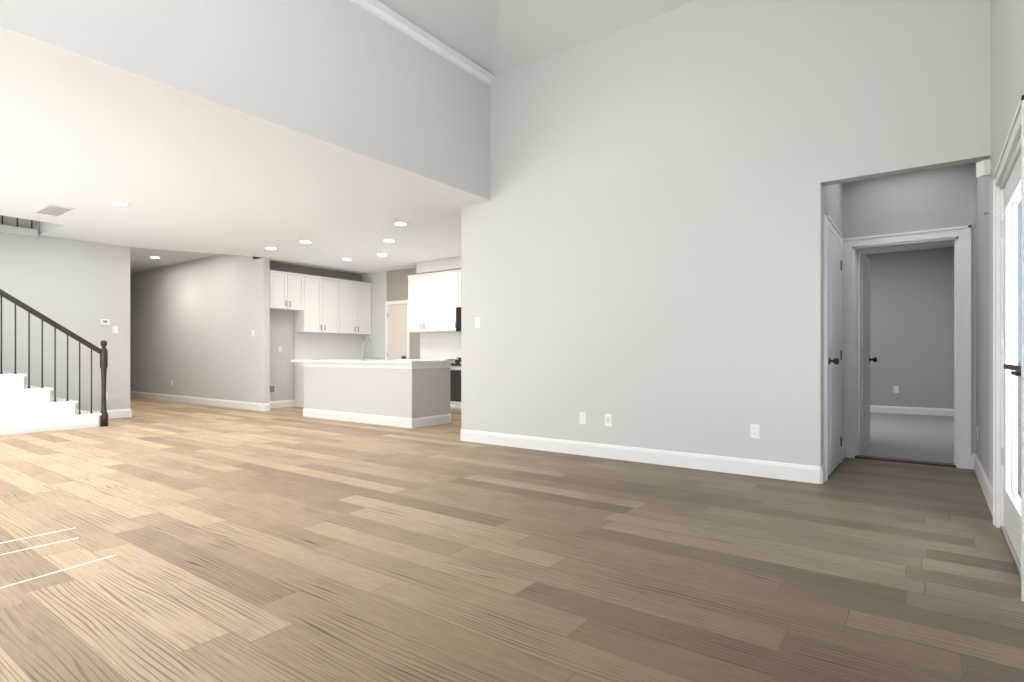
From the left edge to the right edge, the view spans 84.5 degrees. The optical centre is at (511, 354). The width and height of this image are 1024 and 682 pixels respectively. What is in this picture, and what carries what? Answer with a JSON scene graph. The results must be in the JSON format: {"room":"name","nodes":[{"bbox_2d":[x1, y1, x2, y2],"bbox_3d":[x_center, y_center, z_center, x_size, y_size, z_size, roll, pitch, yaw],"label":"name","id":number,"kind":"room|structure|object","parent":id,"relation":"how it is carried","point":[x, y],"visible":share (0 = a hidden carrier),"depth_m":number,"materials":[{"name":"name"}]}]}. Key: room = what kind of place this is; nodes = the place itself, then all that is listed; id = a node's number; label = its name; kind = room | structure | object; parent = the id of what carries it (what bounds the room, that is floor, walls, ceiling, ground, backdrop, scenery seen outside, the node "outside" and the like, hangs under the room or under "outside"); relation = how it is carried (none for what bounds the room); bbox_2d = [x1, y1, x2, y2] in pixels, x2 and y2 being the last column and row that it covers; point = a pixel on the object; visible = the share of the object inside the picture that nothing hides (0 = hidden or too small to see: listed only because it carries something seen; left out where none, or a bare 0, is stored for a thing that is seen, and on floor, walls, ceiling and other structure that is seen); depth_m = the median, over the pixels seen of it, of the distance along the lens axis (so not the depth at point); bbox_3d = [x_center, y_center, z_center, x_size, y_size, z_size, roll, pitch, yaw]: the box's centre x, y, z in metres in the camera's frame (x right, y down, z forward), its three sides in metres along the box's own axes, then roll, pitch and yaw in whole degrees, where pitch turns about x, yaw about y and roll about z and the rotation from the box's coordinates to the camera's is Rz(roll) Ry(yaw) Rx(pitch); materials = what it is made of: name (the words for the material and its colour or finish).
{"room":"living room","nodes":[
{"label":"living room","id":0,"kind":"room"},
{"bbox_2d":[0,528,114,587],"bbox_3d":[-2.655,0.999,2.288,0.962,0.001,1.720,0,0,37],"label":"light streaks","id":1,"kind":"structure","parent":0,"point":[43,545],"depth_m":2.80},
{"bbox_2d":[0,215,129,410],"bbox_3d":[-8.076,-2.200,6.629,0.150,6.400,6.250,0,0,36],"label":"wall","id":2,"kind":"structure","parent":0,"point":[80,288],"depth_m":8.44,"materials":[{"name":"grey paint"}]},
{"bbox_2d":[100,319,109,324],"bbox_3d":[-6.355,-0.515,8.808,0.021,0.090,0.120,0,0,36],"label":"thermostat","id":3,"kind":"object","parent":2,"relation":"attached to","point":[104,321],"visible":0.93,"depth_m":8.80,"materials":[{"name":"white plastic"}]},
{"bbox_2d":[113,326,117,333],"bbox_3d":[-6.276,-0.400,8.924,0.011,0.118,0.072,0,0,36],"label":"light switch","id":4,"kind":"object","parent":2,"relation":"attached to","point":[115,329],"visible":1,"depth_m":8.93,"materials":[{"name":"white plastic"}]},
{"bbox_2d":[130,247,221,273],"bbox_3d":[-8.230,-2.075,11.825,8.700,0.250,1.920,0,0,36],"label":"ceiling","id":5,"kind":"structure","parent":0,"point":[141,260],"depth_m":11.28,"materials":[{"name":"white paint"}]},
{"bbox_2d":[130,254,269,402],"bbox_3d":[-7.796,-0.600,12.623,8.450,3.200,0.120,0,0,36],"label":"wall","id":6,"kind":"structure","parent":0,"point":[194,324],"depth_m":11.37,"materials":[{"name":"grey paint"}]},
{"bbox_2d":[92,391,992,516],"bbox_3d":[-4.455,0.932,8.832,18.330,0.135,14.100,0,0,36],"label":"baseboard","id":7,"kind":"structure","parent":6,"relation":"attached to","point":[782,470],"depth_m":5.43,"materials":[{"name":"white"}]},
{"bbox_2d":[0,47,471,274],"bbox_3d":[-4.284,-1.890,6.466,6.140,0.300,10.500,0,0,36],"label":"ceiling","id":8,"kind":"structure","parent":0,"point":[175,177],"depth_m":5.86,"materials":[{"name":"white paint"}]},
{"bbox_2d":[33,204,74,216],"bbox_3d":[-5.499,-1.732,6.775,0.600,0.013,0.250,0,0,36],"label":"ceiling vent","id":9,"kind":"object","parent":8,"relation":"in","point":[54,210],"visible":1,"depth_m":6.75,"materials":[{"name":"white metal"}]},
{"bbox_2d":[109,201,129,205],"bbox_3d":[-4.490,-1.736,6.457,0.200,0.006,0.200,0,0,36],"label":"recessed light","id":10,"kind":"object","parent":8,"relation":"in","point":[121,203],"visible":0.96,"depth_m":6.45,"materials":[{"name":"white"}]},
{"bbox_2d":[299,240,311,242],"bbox_3d":[-3.164,-1.736,8.636,0.200,0.006,0.200,0,0,36],"label":"recessed light","id":11,"kind":"object","parent":8,"relation":"in","point":[304,241],"visible":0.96,"depth_m":8.61,"materials":[{"name":"white"}]},
{"bbox_2d":[382,239,395,241],"bbox_3d":[-1.867,-1.736,8.572,0.200,0.006,0.200,0,0,36],"label":"recessed light","id":12,"kind":"object","parent":8,"relation":"in","point":[387,240],"visible":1,"depth_m":8.53,"materials":[{"name":"white"}]},
{"bbox_2d":[393,222,407,225],"bbox_3d":[-1.472,-1.736,7.459,0.200,0.006,0.200,0,0,36],"label":"recessed light","id":13,"kind":"object","parent":8,"relation":"in","point":[400,223],"visible":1,"depth_m":7.43,"materials":[{"name":"white"}]},
{"bbox_2d":[0,0,489,203],"bbox_3d":[-2.593,-2.500,3.380,0.250,1.520,7.550,0,0,36],"label":"wall","id":14,"kind":"structure","parent":0,"point":[349,81],"depth_m":4.41,"materials":[{"name":"grey paint"}]},
{"bbox_2d":[351,0,494,85],"bbox_3d":[-2.463,-3.067,3.284,0.076,0.085,7.549,0,0,36],"label":"crown molding","id":15,"kind":"structure","parent":14,"relation":"attached to","point":[378,9],"depth_m":5.46,"materials":[{"name":"white"}]},
{"bbox_2d":[270,262,361,400],"bbox_3d":[-3.999,-0.370,11.338,0.122,2.740,2.330,0,0,36],"label":"wall","id":16,"kind":"structure","parent":0,"point":[281,363],"depth_m":10.77,"materials":[{"name":"grey paint"}]},
{"bbox_2d":[270,385,274,392],"bbox_3d":[-4.505,0.640,10.548,0.006,0.150,0.160,0,0,36],"label":"outlet","id":17,"kind":"object","parent":16,"relation":"attached to","point":[272,388],"visible":0.64,"depth_m":10.57,"materials":[{"name":"white plastic"}]},
{"bbox_2d":[362,268,419,359],"bbox_3d":[-1.053,-0.370,10.698,5.620,2.740,0.153,0,0,36],"label":"wall","id":18,"kind":"structure","parent":0,"point":[383,290],"depth_m":11.84,"materials":[{"name":"grey paint"}]},
{"bbox_2d":[387,304,406,359],"bbox_3d":[-2.367,-0.021,11.520,0.586,2.018,0.088,0,0,36],"label":"door","id":19,"kind":"structure","parent":18,"relation":"in","point":[397,330],"depth_m":11.53,"materials":[{"name":"beige wood"}]},
{"bbox_2d":[385,300,409,359],"bbox_3d":[-2.343,-0.055,11.543,0.720,2.110,0.027,0,0,36],"label":"door frame","id":20,"kind":"structure","parent":18,"relation":"attached to","point":[386,324],"depth_m":11.66,"materials":[{"name":"white wood"}]},
{"bbox_2d":[416,257,460,273],"bbox_3d":[-0.323,-1.642,9.804,3.378,0.194,0.418,0,0,36],"label":"wall","id":21,"kind":"structure","parent":0,"point":[448,264],"depth_m":10.31,"materials":[{"name":"grey paint"}]},
{"bbox_2d":[0,397,1023,681],"bbox_3d":[-4.247,1.060,9.114,18.730,0.120,15.200,0,0,36],"label":"floor","id":22,"kind":"structure","parent":0,"point":[280,545],"depth_m":2.71,"materials":[{"name":"brown wood"}]},
{"bbox_2d":[0,215,107,434],"bbox_3d":[-7.180,-0.737,6.803,1.076,3.474,3.638,0,0,36],"label":"stairs","id":23,"kind":"structure","parent":22,"relation":"on","point":[28,408],"depth_m":7.38,"materials":[{"name":"white paint"}]},
{"bbox_2d":[270,270,313,406],"bbox_3d":[-4.167,-0.266,10.477,0.634,2.537,0.718,0,0,36],"label":"tall cabinet","id":24,"kind":"object","parent":22,"relation":"on","point":[289,291],"depth_m":10.77,"materials":[{"name":"white wood"}]},
{"bbox_2d":[314,276,361,359],"bbox_3d":[-3.638,-0.266,11.192,0.634,2.537,1.061,0,0,36],"label":"tall cabinet","id":25,"kind":"object","parent":22,"relation":"on","point":[332,318],"depth_m":11.47,"materials":[{"name":"white wood"}]},
{"bbox_2d":[362,282,380,359],"bbox_3d":[-3.164,-0.266,11.833,0.634,2.537,0.534,0,0,36],"label":"tall cabinet","id":26,"kind":"object","parent":22,"relation":"on","point":[366,287],"depth_m":11.94,"materials":[{"name":"white wood"}]},
{"bbox_2d":[291,338,454,427],"bbox_3d":[-2.253,0.369,8.833,2.870,1.266,0.863,0,0,36],"label":"kitchen island","id":27,"kind":"object","parent":22,"relation":"on","point":[408,393],"visible":1,"depth_m":8.20,"materials":[{"name":"grey paint"}]},
{"bbox_2d":[395,273,426,359],"bbox_3d":[-1.654,-0.268,10.656,0.864,2.536,0.634,0,0,36],"label":"tall cabinet","id":28,"kind":"object","parent":22,"relation":"on","point":[417,284],"depth_m":10.78,"materials":[{"name":"white wood"}]},
{"bbox_2d":[427,271,446,359],"bbox_3d":[-1.134,-0.268,10.271,0.429,2.536,0.634,0,0,36],"label":"tall cabinet","id":29,"kind":"object","parent":22,"relation":"on","point":[434,300],"depth_m":10.53,"materials":[{"name":"white wood"}]},
{"bbox_2d":[447,269,460,359],"bbox_3d":[-0.651,-0.268,9.913,0.774,2.536,0.634,0,0,36],"label":"tall cabinet","id":30,"kind":"object","parent":22,"relation":"on","point":[453,276],"depth_m":10.26,"materials":[{"name":"white wood"}]},
{"bbox_2d":[456,307,460,332],"bbox_3d":[-0.598,-0.625,9.985,0.752,0.460,0.427,0,0,36],"label":"microwave","id":31,"kind":"object","parent":30,"relation":"attached to","point":[458,319],"visible":0.04,"depth_m":10.03,"materials":[{"name":"black metal"}]},
{"bbox_2d":[448,358,460,412],"bbox_3d":[-0.681,0.500,9.872,0.756,1.000,0.703,0,0,36],"label":"range","id":32,"kind":"object","parent":22,"relation":"on","point":[456,387],"visible":0.1,"depth_m":9.71,"materials":[{"name":"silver metal"}]},
{"bbox_2d":[377,0,697,75],"bbox_3d":[-0.764,-3.685,2.027,4.300,1.150,7.550,0,0,36],"label":"ceiling","id":33,"kind":"structure","parent":0,"point":[495,37],"depth_m":5.51,"materials":[{"name":"white paint"}]},
{"bbox_2d":[461,0,990,465],"bbox_3d":[2.186,-1.130,6.375,4.730,4.260,2.950,0,0,36],"label":"wall","id":34,"kind":"structure","parent":0,"point":[642,245],"depth_m":4.97,"materials":[{"name":"grey paint"}]},
{"bbox_2d":[475,317,479,327],"bbox_3d":[-0.396,-0.370,6.442,0.072,0.118,0.011,0,0,36],"label":"light switch","id":35,"kind":"object","parent":34,"relation":"attached to","point":[477,322],"visible":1,"depth_m":6.44,"materials":[{"name":"white plastic"}]},
{"bbox_2d":[580,412,585,423],"bbox_3d":[0.706,0.630,5.628,0.072,0.118,0.008,0,0,36],"label":"electrical outlet","id":36,"kind":"object","parent":34,"relation":"attached to","point":[582,417],"visible":1,"depth_m":5.62,"materials":[{"name":"white plastic"}]},
{"bbox_2d":[605,414,611,425],"bbox_3d":[0.932,0.630,5.463,0.072,0.118,0.006,0,0,36],"label":"electrical outlet","id":37,"kind":"object","parent":34,"relation":"attached to","point":[608,419],"visible":1,"depth_m":5.46,"materials":[{"name":"white plastic"}]},
{"bbox_2d":[750,424,759,438],"bbox_3d":[2.009,0.630,4.665,0.072,0.118,0.008,0,0,36],"label":"electrical outlet","id":38,"kind":"object","parent":34,"relation":"attached to","point":[754,430],"visible":1,"depth_m":4.66,"materials":[{"name":"white plastic"}]},
{"bbox_2d":[823,214,842,480],"bbox_3d":[2.790,-0.062,4.889,0.027,2.125,0.990,0,0,36],"label":"door frame","id":39,"kind":"structure","parent":34,"relation":"attached to","point":[828,222],"depth_m":4.50,"materials":[{"name":"white wood"}]},
{"bbox_2d":[828,228,841,475],"bbox_3d":[2.820,-0.021,4.873,0.088,2.018,0.826,0,0,36],"label":"door","id":40,"kind":"structure","parent":34,"relation":"in","point":[834,352],"depth_m":4.83,"materials":[{"name":"white wood"}]},
{"bbox_2d":[976,159,990,177],"bbox_3d":[3.160,-1.250,3.780,0.073,0.100,0.060,0,0,36],"label":"detector","id":41,"kind":"object","parent":34,"relation":"attached to","point":[983,168],"visible":0.86,"depth_m":3.76,"materials":[{"name":"white plastic"}]},
{"bbox_2d":[860,241,953,254],"bbox_3d":[3.622,-1.840,7.720,4.140,0.200,6.580,0,0,36],"label":"ceiling","id":42,"kind":"structure","parent":0,"point":[909,248],"depth_m":9.21,"materials":[{"name":"white paint"}]},
{"bbox_2d":[861,412,953,462],"bbox_3d":[4.020,0.993,8.181,3.930,0.014,5.065,0,0,36],"label":"floor","id":43,"kind":"structure","parent":0,"point":[916,437],"depth_m":6.74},
{"bbox_2d":[865,247,953,408],"bbox_3d":[5.510,-0.370,10.322,4.080,2.740,0.150,0,0,37],"label":"wall","id":44,"kind":"structure","parent":0,"point":[912,321],"depth_m":9.38,"materials":[{"name":"grey paint"}]},
{"bbox_2d":[894,386,898,392],"bbox_3d":[6.476,0.580,9.508,0.072,0.118,0.008,0,0,36],"label":"outlet","id":45,"kind":"object","parent":44,"relation":"attached to","point":[896,389],"visible":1,"depth_m":9.50,"materials":[{"name":"white plastic"}]},
{"bbox_2d":[843,162,975,453],"bbox_3d":[3.690,-0.370,5.281,1.010,2.740,0.120,0,0,36],"label":"wall","id":46,"kind":"structure","parent":0,"point":[939,198],"depth_m":5.16,"materials":[{"name":"grey paint"}]},
{"bbox_2d":[857,250,876,454],"bbox_3d":[3.659,-0.021,5.852,0.179,2.018,0.809,0,0,36],"label":"door","id":47,"kind":"structure","parent":46,"relation":"in","point":[864,359],"depth_m":5.69,"materials":[{"name":"white wood"}]},
{"bbox_2d":[843,225,970,468],"bbox_3d":[3.668,-0.068,5.280,0.974,2.135,0.149,0,0,36],"label":"door frame","id":48,"kind":"structure","parent":46,"relation":"attached to","point":[960,236],"depth_m":5.10,"materials":[{"name":"white paint"}]},
{"bbox_2d":[976,0,1023,487],"bbox_3d":[2.981,-2.200,3.423,0.060,6.400,14.250,0,0,36],"label":"wall","id":49,"kind":"structure","parent":0,"point":[1007,54],"depth_m":3.73,"materials":[{"name":"grey paint"}]},
{"bbox_2d":[993,95,1023,600],"bbox_3d":[2.494,-0.028,2.788,0.089,2.055,1.300,0,0,36],"label":"door frame","id":50,"kind":"structure","parent":49,"relation":"attached to","point":[1016,132],"depth_m":3.23,"materials":[{"name":"white wood"}]},
{"bbox_2d":[1001,152,1020,563],"bbox_3d":[2.496,0.014,2.801,0.094,1.922,1.108,0,0,36],"label":"glass door","id":51,"kind":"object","parent":49,"relation":"attached to","point":[1012,373],"visible":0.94,"depth_m":3.09,"materials":[{"name":"white"}]},
{"label":"outside","id":52,"kind":"structure","parent":0,"visible":0},
{"bbox_2d":[1017,200,1020,492],"bbox_3d":[8.134,-5.925,2.814,8.930,14.150,9.900,0,0,36],"label":"sky","id":53,"kind":"structure","parent":52,"point":[1019,338],"depth_m":8.96,"materials":[{"name":"white"}]}
]}

